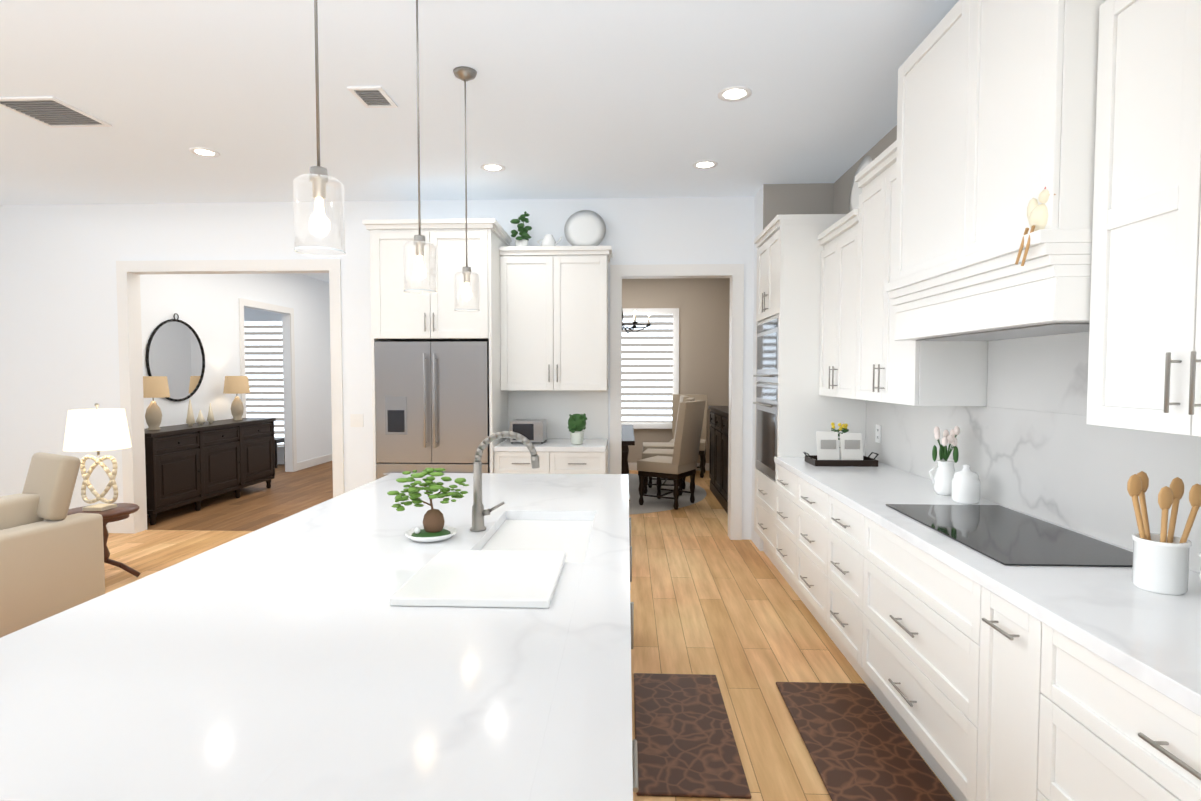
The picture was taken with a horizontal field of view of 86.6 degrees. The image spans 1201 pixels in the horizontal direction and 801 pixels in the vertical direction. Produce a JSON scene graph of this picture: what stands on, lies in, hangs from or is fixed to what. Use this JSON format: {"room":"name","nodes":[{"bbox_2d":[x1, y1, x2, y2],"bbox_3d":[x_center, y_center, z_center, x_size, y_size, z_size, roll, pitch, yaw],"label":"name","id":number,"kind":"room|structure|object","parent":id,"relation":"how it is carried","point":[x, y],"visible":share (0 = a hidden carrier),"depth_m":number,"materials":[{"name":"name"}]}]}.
{"room":"kitchen","nodes":[
{"label":"kitchen","id":0,"kind":"room"},
{"bbox_2d":[0,0,958,282],"bbox_3d":[-2.431,-1.805,4.011,8.870,0.100,14.940,0,2,2],"label":"ceiling","id":1,"kind":"structure","parent":0,"point":[588,98],"depth_m":3.63,"materials":[{"name":"white paint"}]},
{"bbox_2d":[0,96,111,127],"bbox_3d":[-3.323,-1.743,3.860,0.400,0.011,0.420,0,2,2],"label":"ceiling vent","id":2,"kind":"object","parent":1,"relation":"in","point":[51,111],"visible":1,"depth_m":3.85,"materials":[{"name":"white metal"}]},
{"bbox_2d":[189,147,219,156],"bbox_3d":[-2.833,-1.773,4.560,0.189,0.007,0.189,-1,3,-22],"label":"recessed light","id":3,"kind":"object","parent":1,"relation":"in","point":[204,152],"depth_m":4.56,"materials":[{"name":"white plastic"}]},
{"bbox_2d":[293,0,345,256],"bbox_3d":[-0.781,-1.037,1.749,0.132,1.250,0.132,0,2,2],"label":"pendant light","id":4,"kind":"object","parent":1,"relation":"hanging from","point":[318,176],"visible":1,"depth_m":1.75,"materials":[{"name":"clear glass"}]},
{"bbox_2d":[347,86,397,107],"bbox_3d":[-1.300,-1.734,3.645,0.190,0.011,0.260,0,2,2],"label":"ceiling vent","id":5,"kind":"object","parent":1,"relation":"in","point":[372,96],"visible":0.98,"depth_m":3.64,"materials":[{"name":"white metal"}]},
{"bbox_2d":[403,0,436,293],"bbox_3d":[-0.745,-1.072,2.607,0.132,1.250,0.132,0,2,2],"label":"pendant light","id":6,"kind":"object","parent":1,"relation":"hanging from","point":[419,242],"visible":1,"depth_m":2.61,"materials":[{"name":"clear glass"}]},
{"bbox_2d":[453,66,479,311],"bbox_3d":[-0.712,-1.103,3.376,0.132,1.250,0.132,0,2,2],"label":"pendant light","id":7,"kind":"object","parent":1,"relation":"hanging from","point":[465,74],"visible":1,"depth_m":3.37,"materials":[{"name":"clear glass"}]},
{"bbox_2d":[480,163,504,171],"bbox_3d":[-0.827,-1.787,4.896,0.189,0.007,0.189,-1,3,-22],"label":"recessed light","id":8,"kind":"object","parent":1,"relation":"in","point":[491,167],"depth_m":4.89,"materials":[{"name":"white plastic"}]},
{"bbox_2d":[622,310,650,333],"bbox_3d":[0.260,-1.397,8.171,0.780,1.056,0.734,0,2,2],"label":"chandelier","id":9,"kind":"object","parent":1,"relation":"hanging from","point":[634,323],"visible":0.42,"depth_m":8.16,"materials":[{"name":"black"}]},
{"bbox_2d":[692,160,717,168],"bbox_3d":[0.791,-1.784,4.828,0.189,0.007,0.189,-1,3,-22],"label":"recessed light","id":10,"kind":"object","parent":1,"relation":"in","point":[705,164],"depth_m":4.82,"materials":[{"name":"white plastic"}]},
{"bbox_2d":[718,86,751,101],"bbox_3d":[0.760,-1.734,3.609,0.189,0.007,0.189,-1,3,-22],"label":"recessed light","id":11,"kind":"object","parent":1,"relation":"in","point":[733,93],"depth_m":3.60,"materials":[{"name":"white plastic"}]},
{"bbox_2d":[104,461,954,800],"bbox_3d":[-2.431,1.367,4.141,8.870,0.050,14.940,0,2,2],"label":"floor","id":12,"kind":"structure","parent":0,"point":[734,617],"depth_m":4.19,"materials":[{"name":"brown wood"}]},
{"bbox_2d":[0,452,104,637],"bbox_3d":[-3.948,0.876,3.187,0.980,0.989,2.250,0,2,10],"label":"sofa","id":13,"kind":"object","parent":12,"relation":"on","point":[51,557],"visible":0.98,"depth_m":3.92,"materials":[{"name":"beige fabric"}]},
{"bbox_2d":[67,503,140,576],"bbox_3d":[-3.626,1.052,4.628,0.460,0.531,0.462,0,2,2],"label":"round side table","id":14,"kind":"object","parent":12,"relation":"on","point":[120,511],"visible":0.48,"depth_m":4.62,"materials":[{"name":"brown wood"}]},
{"bbox_2d":[63,403,131,510],"bbox_3d":[-3.626,0.402,4.602,0.390,0.769,0.390,0,2,2],"label":"table lamp","id":15,"kind":"object","parent":14,"relation":"on","point":[96,429],"visible":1,"depth_m":4.52,"materials":[{"name":"white fabric"}]},
{"bbox_2d":[144,418,275,524],"bbox_3d":[-4.613,0.742,7.417,0.493,0.930,2.230,0,2,2],"label":"sideboard","id":16,"kind":"object","parent":12,"relation":"on","point":[195,463],"visible":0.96,"depth_m":7.10,"materials":[{"name":"black wood"}]},
{"bbox_2d":[143,376,169,429],"bbox_3d":[-4.670,0.027,6.654,0.300,0.560,0.300,0,2,2],"label":"lamp","id":17,"kind":"object","parent":16,"relation":"on","point":[155,387],"visible":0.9,"depth_m":6.60,"materials":[{"name":"beige"}]},
{"bbox_2d":[186,399,197,425],"bbox_3d":[-4.628,0.135,7.187,0.090,0.300,0.086,0,2,2],"label":"cone","id":18,"kind":"object","parent":16,"relation":"on","point":[190,420],"depth_m":7.17,"materials":[{"name":"beige ceramic"}]},
{"bbox_2d":[198,410,208,424],"bbox_3d":[-4.621,0.193,7.360,0.100,0.170,0.095,0,2,2],"label":"cone","id":19,"kind":"object","parent":16,"relation":"on","point":[201,420],"depth_m":7.35,"materials":[{"name":"beige ceramic"}]},
{"bbox_2d":[209,403,214,423],"bbox_3d":[-4.613,0.151,7.538,0.080,0.240,0.076,0,2,2],"label":"cone","id":20,"kind":"object","parent":16,"relation":"on","point":[211,418],"depth_m":7.52,"materials":[{"name":"beige ceramic"}]},
{"bbox_2d":[223,376,249,419],"bbox_3d":[-4.610,-0.032,8.082,0.300,0.560,0.300,0,2,2],"label":"lamp","id":21,"kind":"object","parent":16,"relation":"on","point":[236,385],"visible":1,"depth_m":8.01,"materials":[{"name":"beige fabric"}]},
{"bbox_2d":[274,437,284,467],"bbox_3d":[-5.603,0.853,10.464,0.800,0.460,0.400,0,2,2],"label":"bench","id":22,"kind":"object","parent":12,"relation":"on","point":[278,440],"visible":0.23,"depth_m":10.31,"materials":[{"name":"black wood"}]},
{"bbox_2d":[375,342,489,478],"bbox_3d":[-1.361,0.392,5.512,0.920,1.763,0.769,0,2,2],"label":"refrigerator","id":23,"kind":"object","parent":12,"relation":"on","point":[432,403],"visible":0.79,"depth_m":5.17,"materials":[{"name":"grey metal"}]},
{"bbox_2d":[490,442,607,473],"bbox_3d":[-0.404,0.844,5.556,0.920,0.879,0.659,0,2,2],"label":"base cabinet","id":24,"kind":"object","parent":12,"relation":"on","point":[501,461],"depth_m":5.21,"materials":[{"name":"white wood"}]},
{"bbox_2d":[494,438,607,449],"bbox_3d":[-0.404,0.384,5.532,0.920,0.040,0.669,0,2,2],"label":"countertop","id":25,"kind":"structure","parent":24,"relation":"on","point":[550,443],"depth_m":5.30,"materials":[{"name":"white stone"}]},
{"bbox_2d":[510,419,546,443],"bbox_3d":[-0.624,0.268,5.542,0.280,0.190,0.260,0,2,2],"label":"toaster oven","id":26,"kind":"object","parent":25,"relation":"on","point":[533,430],"visible":0.92,"depth_m":5.42,"materials":[{"name":"silver metal"}]},
{"bbox_2d":[568,413,586,443],"bbox_3d":[-0.194,0.239,5.401,0.168,0.258,0.175,0,2,2],"label":"boxwood topiary","id":27,"kind":"object","parent":25,"relation":"on","point":[576,424],"visible":1,"depth_m":5.35,"materials":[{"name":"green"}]},
{"bbox_2d":[628,477,638,792],"bbox_3d":[-0.551,0.975,2.357,1.334,0.879,2.872,0,2,2],"label":"kitchen island","id":28,"kind":"object","parent":12,"relation":"on","point":[629,496],"depth_m":1.90,"materials":[{"name":"white"}]},
{"bbox_2d":[0,473,535,800],"bbox_3d":[-0.868,0.515,2.352,0.879,0.040,2.930,0,2,2],"label":"island countertop","id":29,"kind":"structure","parent":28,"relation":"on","point":[194,678],"depth_m":1.34,"materials":[{"name":"white stone"}]},
{"bbox_2d":[387,468,468,541],"bbox_3d":[-0.612,0.371,2.287,0.286,0.250,0.190,0,2,2],"label":"bonsai tree","id":30,"kind":"object","parent":29,"relation":"on","point":[433,528],"visible":1,"depth_m":2.26,"materials":[{"name":"green plant"}]},
{"bbox_2d":[476,517,591,560],"bbox_3d":[-0.232,0.645,2.391,0.420,0.247,0.780,0,2,2],"label":"sink","id":31,"kind":"object","parent":29,"relation":"in","point":[568,534],"depth_m":2.50,"materials":[{"name":"white ceramic"}]},
{"bbox_2d":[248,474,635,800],"bbox_3d":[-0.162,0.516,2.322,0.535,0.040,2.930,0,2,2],"label":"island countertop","id":32,"kind":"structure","parent":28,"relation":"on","point":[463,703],"depth_m":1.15,"materials":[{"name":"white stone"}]},
{"bbox_2d":[390,550,565,607],"bbox_3d":[-0.324,0.504,1.838,0.410,0.021,0.450,0,2,2],"label":"cutting board","id":33,"kind":"object","parent":32,"relation":"on","point":[485,578],"visible":1,"depth_m":1.76,"materials":[{"name":"white ceramic"}]},
{"bbox_2d":[470,431,539,531],"bbox_3d":[-0.362,0.303,2.407,0.266,0.376,0.060,0,2,2],"label":"faucet","id":34,"kind":"object","parent":32,"relation":"on","point":[479,512],"visible":1,"depth_m":2.40,"materials":[{"name":"silver metal"}]},
{"bbox_2d":[629,474,706,514],"bbox_3d":[-0.139,1.169,8.293,3.000,0.005,3.000,0,2,2],"label":"rug","id":35,"kind":"object","parent":12,"relation":"on","point":[652,504],"visible":0.08,"depth_m":7.73,"materials":[{"name":"grey carpet"}]},
{"bbox_2d":[621,425,634,473],"bbox_3d":[-0.154,0.784,8.278,1.170,0.764,2.300,0,2,2],"label":"dining table","id":36,"kind":"object","parent":35,"relation":"on","point":[628,435],"visible":0.17,"depth_m":7.19,"materials":[{"name":"black wood"}]},
{"bbox_2d":[643,395,688,480],"bbox_3d":[0.911,0.537,8.975,0.619,1.200,0.540,0,2,2],"label":"dining chair","id":37,"kind":"object","parent":35,"relation":"on","point":[660,445],"visible":0.08,"depth_m":8.82,"materials":[{"name":"beige fabric"}]},
{"bbox_2d":[642,398,694,494],"bbox_3d":[0.876,0.570,8.167,0.619,1.200,0.540,1,2,12],"label":"dining chair","id":38,"kind":"object","parent":35,"relation":"on","point":[650,452],"visible":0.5,"depth_m":8.01,"materials":[{"name":"beige fabric"}]},
{"bbox_2d":[637,401,705,509],"bbox_3d":[0.816,0.603,7.354,0.619,1.200,0.540,1,3,32],"label":"dining chair","id":39,"kind":"object","parent":35,"relation":"on","point":[680,464],"visible":0.98,"depth_m":7.18,"materials":[{"name":"beige fabric"}]},
{"bbox_2d":[670,394,707,477],"bbox_3d":[1.327,0.518,9.606,0.540,1.200,0.619,1,2,12],"label":"dining chair","id":40,"kind":"object","parent":12,"relation":"on","point":[675,406],"visible":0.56,"depth_m":9.74,"materials":[{"name":"beige fabric"}]},
{"bbox_2d":[634,673,751,798],"bbox_3d":[0.352,1.393,2.732,0.410,0.013,0.920,0,2,2],"label":"area rug","id":41,"kind":"object","parent":12,"relation":"on","point":[686,742],"visible":0.94,"depth_m":2.61,"materials":[{"name":"brown fabric"}]},
{"bbox_2d":[708,406,728,513],"bbox_3d":[1.641,0.652,7.546,0.541,1.100,1.660,0,2,2],"label":"buffet","id":42,"kind":"object","parent":12,"relation":"on","point":[718,450],"visible":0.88,"depth_m":7.49,"materials":[{"name":"black wood"}]},
{"bbox_2d":[774,461,793,589],"bbox_3d":[1.569,0.896,4.288,0.648,0.879,0.588,0,2,2],"label":"base cabinet","id":43,"kind":"object","parent":12,"relation":"on","point":[784,479],"depth_m":4.32,"materials":[{"name":"white wood"}]},
{"bbox_2d":[753,214,865,581],"bbox_3d":[1.587,-0.013,4.967,0.671,2.640,0.840,0,2,2],"label":"tall cabinet","id":44,"kind":"object","parent":12,"relation":"on","point":[795,411],"visible":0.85,"depth_m":4.55,"materials":[{"name":"white wood"}]},
{"bbox_2d":[794,473,825,626],"bbox_3d":[1.544,0.921,3.685,0.648,0.879,0.620,0,2,2],"label":"base cabinet","id":45,"kind":"object","parent":12,"relation":"on","point":[809,501],"depth_m":3.75,"materials":[{"name":"white wood"}]},
{"bbox_2d":[822,493,861,672],"bbox_3d":[1.520,0.944,3.121,0.648,0.879,0.510,0,2,2],"label":"base cabinet","id":46,"kind":"object","parent":12,"relation":"on","point":[840,563],"depth_m":3.19,"materials":[{"name":"white wood"}]},
{"bbox_2d":[776,682,954,800],"bbox_3d":[1.050,1.396,2.648,0.430,0.013,0.910,0,2,2],"label":"area rug","id":47,"kind":"object","parent":12,"relation":"on","point":[859,746],"visible":0.96,"depth_m":2.56,"materials":[{"name":"brown fabric"}]},
{"bbox_2d":[858,513,973,800],"bbox_3d":[1.488,0.975,2.369,0.648,0.879,0.997,0,2,2],"label":"base cabinet","id":48,"kind":"object","parent":12,"relation":"on","point":[916,610],"depth_m":2.34,"materials":[{"name":"white wood"}]},
{"bbox_2d":[970,577,1017,800],"bbox_3d":[1.464,0.999,1.783,0.648,0.879,0.281,0,2,2],"label":"base cabinet","id":49,"kind":"object","parent":12,"relation":"on","point":[984,677],"depth_m":1.87,"materials":[{"name":"white wood"}]},
{"bbox_2d":[1014,605,1200,800],"bbox_3d":[1.440,1.022,1.212,0.648,0.879,0.966,0,2,2],"label":"base cabinet","id":50,"kind":"object","parent":12,"relation":"on","point":[1090,728],"depth_m":1.46,"materials":[{"name":"white wood"}]},
{"bbox_2d":[774,457,1200,708],"bbox_3d":[1.455,0.542,1.679,0.658,0.040,5.778,0,2,2],"label":"countertop","id":51,"kind":"structure","parent":50,"relation":"on","point":[1157,636],"depth_m":1.73,"materials":[{"name":"white stone"}]},
{"bbox_2d":[803,422,878,466],"bbox_3d":[1.582,0.284,4.209,0.458,0.267,0.262,0,2,2],"label":"tray","id":52,"kind":"object","parent":51,"relation":"on","point":[847,452],"visible":1,"depth_m":4.18,"materials":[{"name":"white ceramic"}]},
{"bbox_2d":[929,426,959,495],"bbox_3d":[1.692,0.293,3.135,0.152,0.336,0.115,0,2,2],"label":"pitcher","id":53,"kind":"object","parent":51,"relation":"on","point":[941,480],"visible":0.96,"depth_m":3.12,"materials":[{"name":"white ceramic"}]},
{"bbox_2d":[951,464,979,503],"bbox_3d":[1.689,0.382,2.945,0.116,0.175,0.114,0,2,2],"label":"canister","id":54,"kind":"object","parent":51,"relation":"on","point":[965,485],"visible":1,"depth_m":2.90,"materials":[{"name":"white ceramic"}]},
{"bbox_2d":[886,504,1132,566],"bbox_3d":[1.517,0.489,2.411,0.500,0.005,0.910,0,2,2],"label":"cooktop","id":55,"kind":"object","parent":51,"relation":"in","point":[1002,535],"visible":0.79,"depth_m":2.29,"materials":[{"name":"black glass"}]},
{"bbox_2d":[1127,471,1200,594],"bbox_3d":[1.537,0.360,1.754,0.160,0.316,0.134,0,2,2],"label":"utensil crock","id":56,"kind":"object","parent":51,"relation":"on","point":[1160,565],"visible":1,"depth_m":1.72,"materials":[{"name":"white ceramic"}]},
{"bbox_2d":[1198,552,1200,580],"bbox_3d":[1.548,0.408,1.480,0.236,0.242,0.302,0,2,2],"label":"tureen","id":57,"kind":"object","parent":51,"relation":"on","point":[1199,554],"visible":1,"depth_m":1.55,"materials":[{"name":"white ceramic"}]},
{"bbox_2d":[0,125,1081,550],"bbox_3d":[-2.491,-0.207,4.079,8.990,3.100,14.940,0,2,2],"label":"wall","id":58,"kind":"structure","parent":0,"point":[58,325],"depth_m":6.00,"materials":[{"name":"white paint"}]},
{"bbox_2d":[106,520,123,532],"bbox_3d":[-5.441,1.202,6.105,1.829,0.120,0.015,0,2,2],"label":"baseboard","id":59,"kind":"structure","parent":58,"relation":"attached to","point":[116,527],"depth_m":6.06,"materials":[{"name":"white"}]},
{"bbox_2d":[146,313,204,401],"bbox_3d":[-4.863,-0.493,7.322,0.028,1.015,0.948,0,2,2],"label":"round mirror","id":60,"kind":"object","parent":58,"relation":"attached to","point":[175,354],"visible":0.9,"depth_m":7.33,"materials":[{"name":"silver glass"}]},
{"bbox_2d":[116,259,344,533],"bbox_3d":[-3.459,-0.022,6.045,2.130,2.570,0.171,0,2,2],"label":"door frame","id":61,"kind":"structure","parent":58,"relation":"attached to","point":[128,273],"depth_m":5.99,"materials":[{"name":"white wood"}]},
{"bbox_2d":[244,321,283,445],"bbox_3d":[-5.614,-0.279,10.728,1.250,2.100,0.001,0,2,2],"label":"window blinds","id":62,"kind":"object","parent":58,"relation":"attached to","point":[264,362],"visible":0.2,"depth_m":10.72,"materials":[{"name":"white plastic"}]},
{"bbox_2d":[297,454,331,470],"bbox_3d":[-4.730,1.010,10.779,0.014,0.120,1.608,0,2,2],"label":"baseboard","id":63,"kind":"structure","parent":58,"relation":"attached to","point":[323,459],"depth_m":10.55,"materials":[{"name":"white wood"}]},
{"bbox_2d":[350,414,362,426],"bbox_3d":[-2.268,0.188,5.933,0.120,0.120,0.008,0,2,2],"label":"switch plate","id":64,"kind":"object","parent":58,"relation":"attached to","point":[356,420],"visible":1,"depth_m":5.93,"materials":[{"name":"white plastic"}]},
{"bbox_2d":[370,222,505,345],"bbox_3d":[-1.359,-0.973,5.492,0.940,0.915,0.718,0,2,2],"label":"upper cabinet","id":65,"kind":"object","parent":58,"relation":"attached to","point":[397,315],"depth_m":5.14,"materials":[{"name":"white wood"}]},
{"bbox_2d":[498,250,609,393],"bbox_3d":[-0.398,-0.689,5.643,0.920,1.195,0.359,0,2,2],"label":"upper cabinet","id":66,"kind":"object","parent":58,"relation":"attached to","point":[538,321],"depth_m":5.47,"materials":[{"name":"white wood"}]},
{"bbox_2d":[510,211,531,245],"bbox_3d":[-0.701,-1.491,5.624,0.185,0.337,0.189,0,2,2],"label":"potted plant","id":67,"kind":"object","parent":66,"relation":"on","point":[523,238],"visible":1,"depth_m":5.59,"materials":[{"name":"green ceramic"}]},
{"bbox_2d":[537,234,561,245],"bbox_3d":[-0.450,-1.397,5.617,0.227,0.150,0.124,0,2,2],"label":"teapot","id":68,"kind":"object","parent":66,"relation":"on","point":[548,239],"visible":0.85,"depth_m":5.58,"materials":[{"name":"white ceramic"}]},
{"bbox_2d":[564,210,605,245],"bbox_3d":[-0.137,-1.506,5.625,0.370,0.368,0.092,0,2,2],"label":"plate","id":69,"kind":"object","parent":66,"relation":"on","point":[584,227],"visible":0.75,"depth_m":5.62,"materials":[{"name":"white ceramic"}]},
{"bbox_2d":[622,308,678,428],"bbox_3d":[0.360,-0.499,9.982,1.730,1.880,0.049,0,2,2],"label":"window","id":70,"kind":"structure","parent":58,"relation":"in","point":[674,312],"depth_m":9.95,"materials":[{"name":"white wood"}]},
{"bbox_2d":[622,314,672,422],"bbox_3d":[0.363,-0.502,10.067,1.550,1.700,0.001,0,2,2],"label":"window blinds","id":71,"kind":"object","parent":70,"relation":"attached to","point":[647,373],"visible":0.4,"depth_m":10.05,"materials":[{"name":"white plastic"}]},
{"bbox_2d":[628,463,708,470],"bbox_3d":[0.091,1.039,10.074,3.830,0.120,0.014,0,2,2],"label":"baseboard","id":72,"kind":"structure","parent":58,"relation":"attached to","point":[632,466],"depth_m":10.05,"materials":[{"name":"white wood"}]},
{"bbox_2d":[610,264,743,539],"bbox_3d":[0.692,0.020,5.872,1.200,2.500,0.171,0,2,2],"label":"door frame","id":73,"kind":"structure","parent":58,"relation":"attached to","point":[735,272],"depth_m":5.78,"materials":[{"name":"white wood"}]},
{"bbox_2d":[819,216,852,397],"bbox_3d":[1.716,-0.567,4.151,0.349,1.095,0.728,0,2,2],"label":"upper cabinet","id":74,"kind":"object","parent":58,"relation":"attached to","point":[834,289],"depth_m":4.18,"materials":[{"name":"white wood"}]},
{"bbox_2d":[849,148,987,405],"bbox_3d":[1.685,-0.633,3.421,0.349,1.285,0.848,0,2,2],"label":"upper cabinet","id":75,"kind":"object","parent":58,"relation":"attached to","point":[882,368],"depth_m":3.37,"materials":[{"name":"white wood"}]},
{"bbox_2d":[849,156,872,211],"bbox_3d":[1.673,-1.345,4.047,0.130,0.395,0.390,0,2,2],"label":"plate","id":76,"kind":"object","parent":75,"relation":"on","point":[855,192],"visible":0.48,"depth_m":4.08,"materials":[{"name":"white ceramic"}]},
{"bbox_2d":[886,0,1105,340],"bbox_3d":[1.559,-0.886,2.422,0.516,1.266,1.128,0,2,2],"label":"range hood","id":77,"kind":"object","parent":58,"relation":"attached to","point":[996,127],"visible":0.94,"depth_m":2.19,"materials":[{"name":"white wood"}]},
{"bbox_2d":[865,332,1200,572],"bbox_3d":[1.775,0.149,1.648,0.016,0.746,5.777,0,2,2],"label":"backsplash","id":78,"kind":"structure","parent":58,"relation":"attached to","point":[1030,441],"depth_m":2.56,"materials":[{"name":"stone"}]},
{"bbox_2d":[875,424,880,442],"bbox_3d":[1.875,0.225,4.303,0.006,0.120,0.080,0,2,2],"label":"outlet","id":79,"kind":"object","parent":78,"relation":"attached to","point":[878,434],"visible":1,"depth_m":4.29,"materials":[{"name":"white plastic"}]},
{"bbox_2d":[1086,0,1200,436],"bbox_3d":[1.603,-0.558,1.482,0.349,1.295,0.768,0,2,2],"label":"upper cabinet","id":80,"kind":"object","parent":58,"relation":"attached to","point":[1144,366],"depth_m":1.68,"materials":[{"name":"white wood"}]}
]}

